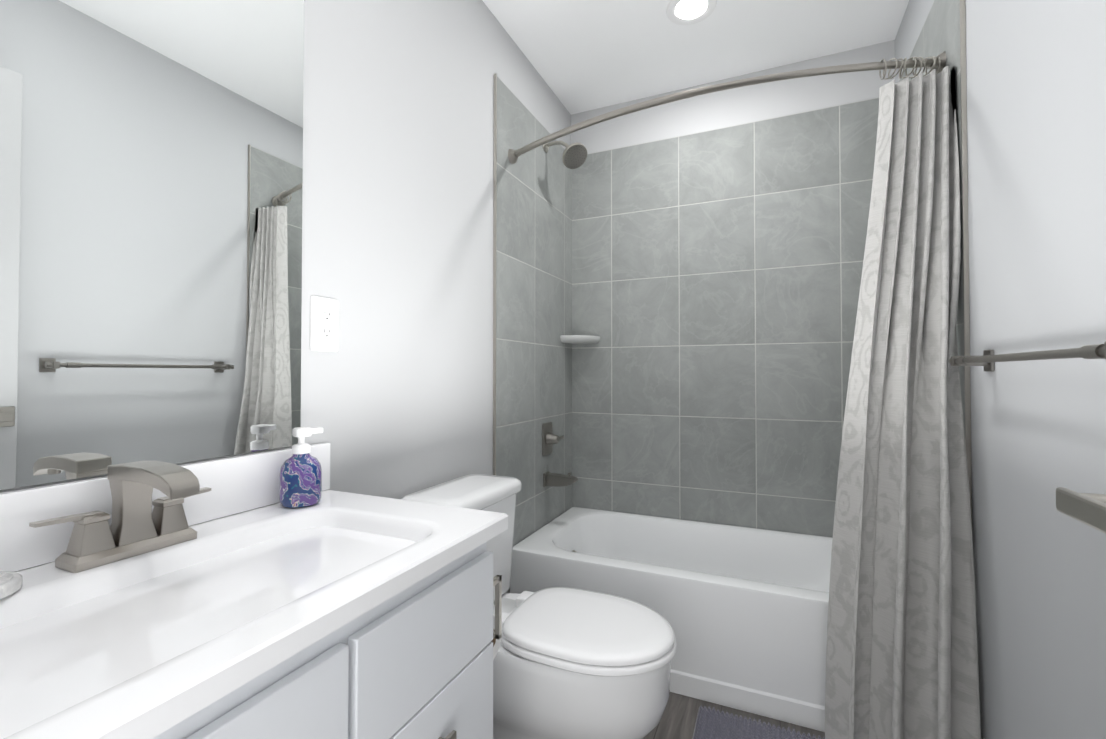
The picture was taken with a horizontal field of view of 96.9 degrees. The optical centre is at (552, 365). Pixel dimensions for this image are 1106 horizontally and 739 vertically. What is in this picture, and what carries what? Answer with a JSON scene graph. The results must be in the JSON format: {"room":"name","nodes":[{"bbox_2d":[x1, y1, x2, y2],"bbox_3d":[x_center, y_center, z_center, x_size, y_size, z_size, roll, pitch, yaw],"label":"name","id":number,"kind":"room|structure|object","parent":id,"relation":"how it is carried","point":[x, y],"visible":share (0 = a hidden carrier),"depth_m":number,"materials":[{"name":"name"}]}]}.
{"room":"bathroom","nodes":[
{"label":"bathroom","id":0,"kind":"room"},
{"bbox_2d":[0,0,570,498],"bbox_3d":[-0.729,-0.139,1.027,0.120,2.606,4.047,0,-1,24],"label":"wall","id":1,"kind":"structure","parent":0,"point":[398,222],"depth_m":1.49,"materials":[{"name":"grey paint"}]},
{"bbox_2d":[0,0,303,489],"bbox_3d":[-0.771,-0.351,0.777,0.005,1.063,0.850,0,-1,24],"label":"mirror","id":2,"kind":"object","parent":1,"relation":"attached to","point":[151,167],"visible":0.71,"depth_m":0.88,"materials":[{"name":"clear glass"}]},
{"bbox_2d":[310,296,338,351],"bbox_3d":[-0.569,-0.104,1.225,0.010,0.135,0.082,0,-1,24],"label":"electrical outlet plate","id":3,"kind":"object","parent":1,"relation":"attached to","point":[324,314],"visible":1,"depth_m":1.22,"materials":[{"name":"white plastic"}]},
{"bbox_2d":[496,76,571,592],"bbox_3d":[-0.064,0.004,2.356,0.010,2.360,0.835,0,-1,24],"label":"wall tile","id":4,"kind":"structure","parent":1,"relation":"attached to","point":[534,296],"depth_m":2.27,"materials":[{"name":"grey tile"}]},
{"bbox_2d":[542,422,563,455],"bbox_3d":[0.004,0.359,2.416,0.060,0.156,0.143,0,-1,24],"label":"shower valve","id":5,"kind":"object","parent":4,"relation":"attached to","point":[549,438],"visible":1,"depth_m":2.38,"materials":[{"name":"silver metal"}]},
{"bbox_2d":[543,471,577,486],"bbox_3d":[0.039,0.549,2.370,0.160,0.074,0.068,0,-1,24],"label":"tub spout","id":6,"kind":"object","parent":4,"relation":"attached to","point":[554,479],"visible":1,"depth_m":2.35,"materials":[{"name":"silver metal"}]},
{"bbox_2d":[543,141,586,168],"bbox_3d":[0.051,-1.027,2.333,0.231,0.178,0.139,0,-1,24],"label":"shower head","id":7,"kind":"object","parent":4,"relation":"attached to","point":[574,155],"visible":1,"depth_m":2.30},
{"bbox_2d":[493,0,972,539],"bbox_3d":[0.456,-0.008,1.663,1.524,2.364,0.006,0,-1,24],"label":"trim","id":8,"kind":"structure","parent":1,"relation":"attached to","point":[965,220],"depth_m":1.36,"materials":[{"name":"silver metal"}]},
{"bbox_2d":[482,0,908,114],"bbox_3d":[-0.002,-1.498,0.658,1.764,0.100,4.167,0,-1,24],"label":"ceiling","id":9,"kind":"structure","parent":0,"point":[584,55],"depth_m":2.13,"materials":[{"name":"white paint"}]},
{"bbox_2d":[666,0,716,24],"bbox_3d":[0.550,-1.424,1.951,0.194,0.006,0.194,0,-1,24],"label":"recessed light","id":10,"kind":"object","parent":9,"relation":"in","point":[685,12],"visible":1,"depth_m":1.96,"materials":[{"name":"white paint"}]},
{"bbox_2d":[571,40,894,153],"bbox_3d":[0.822,-0.117,2.486,1.524,2.606,0.120,0,-1,24],"label":"wall","id":11,"kind":"structure","parent":0,"point":[730,107],"depth_m":2.39,"materials":[{"name":"grey paint"}]},
{"bbox_2d":[560,335,599,343],"bbox_3d":[0.148,-0.142,2.618,0.165,0.037,0.165,0,-1,24],"label":"corner shelf","id":12,"kind":"object","parent":11,"relation":"attached to","point":[579,339],"visible":0.98,"depth_m":2.58,"materials":[{"name":"grey ceramic"}]},
{"bbox_2d":[572,98,878,537],"bbox_3d":[0.795,0.005,2.424,1.504,2.360,0.010,0,-1,24],"label":"wall tile","id":13,"kind":"structure","parent":11,"relation":"attached to","point":[716,277],"depth_m":2.40,"materials":[{"name":"grey tile"}]},
{"bbox_2d":[643,692,824,738],"bbox_3d":[-0.002,1.208,0.617,1.764,0.100,4.167,0,-1,24],"label":"floor","id":14,"kind":"structure","parent":0,"point":[678,719],"depth_m":1.62,"materials":[{"name":"wood"}]},
{"bbox_2d":[0,443,507,738],"bbox_3d":[-0.492,0.657,0.746,0.525,1.004,1.081,0,-1,24],"label":"bathroom vanity","id":15,"kind":"object","parent":14,"relation":"on","point":[228,598],"visible":1,"depth_m":0.72,"materials":[{"name":"white paint"}]},
{"bbox_2d":[0,571,22,599],"bbox_3d":[-0.748,0.288,0.620,0.104,0.017,0.104,0,-1,24],"label":"soap dish","id":16,"kind":"object","parent":15,"relation":"on","point":[10,583],"visible":1,"depth_m":0.64,"materials":[{"name":"ceramic"}]},
{"bbox_2d":[29,461,210,572],"bbox_3d":[-0.631,0.228,0.771,0.172,0.144,0.236,0,-1,24],"label":"faucet","id":17,"kind":"object","parent":15,"relation":"on","point":[137,537],"depth_m":0.77,"materials":[{"name":"silver metal"}]},
{"bbox_2d":[279,427,322,507],"bbox_3d":[-0.554,0.220,1.081,0.083,0.168,0.088,-1,-1,39],"label":"soap bottle","id":18,"kind":"object","parent":15,"relation":"on","point":[300,480],"visible":1,"depth_m":1.05,"materials":[{"name":"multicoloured plastic"}]},
{"bbox_2d":[401,474,675,738],"bbox_3d":[-0.030,0.774,1.431,0.765,0.793,0.408,0,-1,24],"label":"toilet","id":19,"kind":"object","parent":14,"relation":"on","point":[571,663],"visible":0.62,"depth_m":1.26,"materials":[{"name":"white ceramic"}]},
{"bbox_2d":[510,507,832,731],"bbox_3d":[0.644,0.972,2.070,1.498,0.415,0.727,0,-1,24],"label":"bathtub","id":20,"kind":"object","parent":14,"relation":"on","point":[743,611],"visible":0.48,"depth_m":1.79,"materials":[{"name":"white ceramic"}]},
{"bbox_2d":[692,705,824,738],"bbox_3d":[0.707,1.153,1.305,0.680,0.028,0.500,0,-1,24],"label":"bath rug","id":21,"kind":"object","parent":14,"relation":"on","point":[713,723],"visible":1,"depth_m":1.55,"materials":[{"name":"grey fabric"}]},
{"bbox_2d":[895,0,1105,738],"bbox_3d":[0.773,-0.149,0.358,0.120,2.606,4.047,0,-1,24],"label":"wall","id":22,"kind":"structure","parent":0,"point":[1036,108],"depth_m":1.01,"materials":[{"name":"grey paint"}]},
{"bbox_2d":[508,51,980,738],"bbox_3d":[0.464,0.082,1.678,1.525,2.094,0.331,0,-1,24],"label":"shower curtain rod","id":23,"kind":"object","parent":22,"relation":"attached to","point":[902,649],"visible":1,"depth_m":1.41,"materials":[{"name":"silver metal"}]},
{"bbox_2d":[825,64,980,738],"bbox_3d":[0.979,0.130,1.427,0.345,1.990,0.293,0,-1,24],"label":"shower curtain","id":24,"kind":"object","parent":23,"relation":"hanging from","point":[902,652],"depth_m":1.41,"materials":[{"name":"fabric"}]},
{"bbox_2d":[899,0,964,431],"bbox_3d":[1.319,-0.005,1.739,0.010,2.360,0.835,0,-1,24],"label":"wall tile","id":25,"kind":"structure","parent":22,"relation":"attached to","point":[939,33],"depth_m":1.44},
{"bbox_2d":[949,341,1105,371],"bbox_3d":[0.927,-0.017,0.948,0.078,0.054,0.695,0,-1,24],"label":"towel rail","id":26,"kind":"object","parent":22,"relation":"attached to","point":[987,359],"visible":1,"depth_m":0.89,"materials":[{"name":"silver metal"}]},
{"bbox_3d":[-0.285,-0.155,0.004,1.524,2.606,0.120,0,-1,24],"label":"wall","id":27,"kind":"structure","parent":0,"visible":0},
{"bbox_2d":[1056,0,1105,533],"bbox_3d":[0.504,0.045,0.185,0.159,2.188,0.851,0,-1,24],"label":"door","id":28,"kind":"structure","parent":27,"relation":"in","point":[1088,509],"depth_m":0.54,"materials":[{"name":"grey paint"}]}
]}

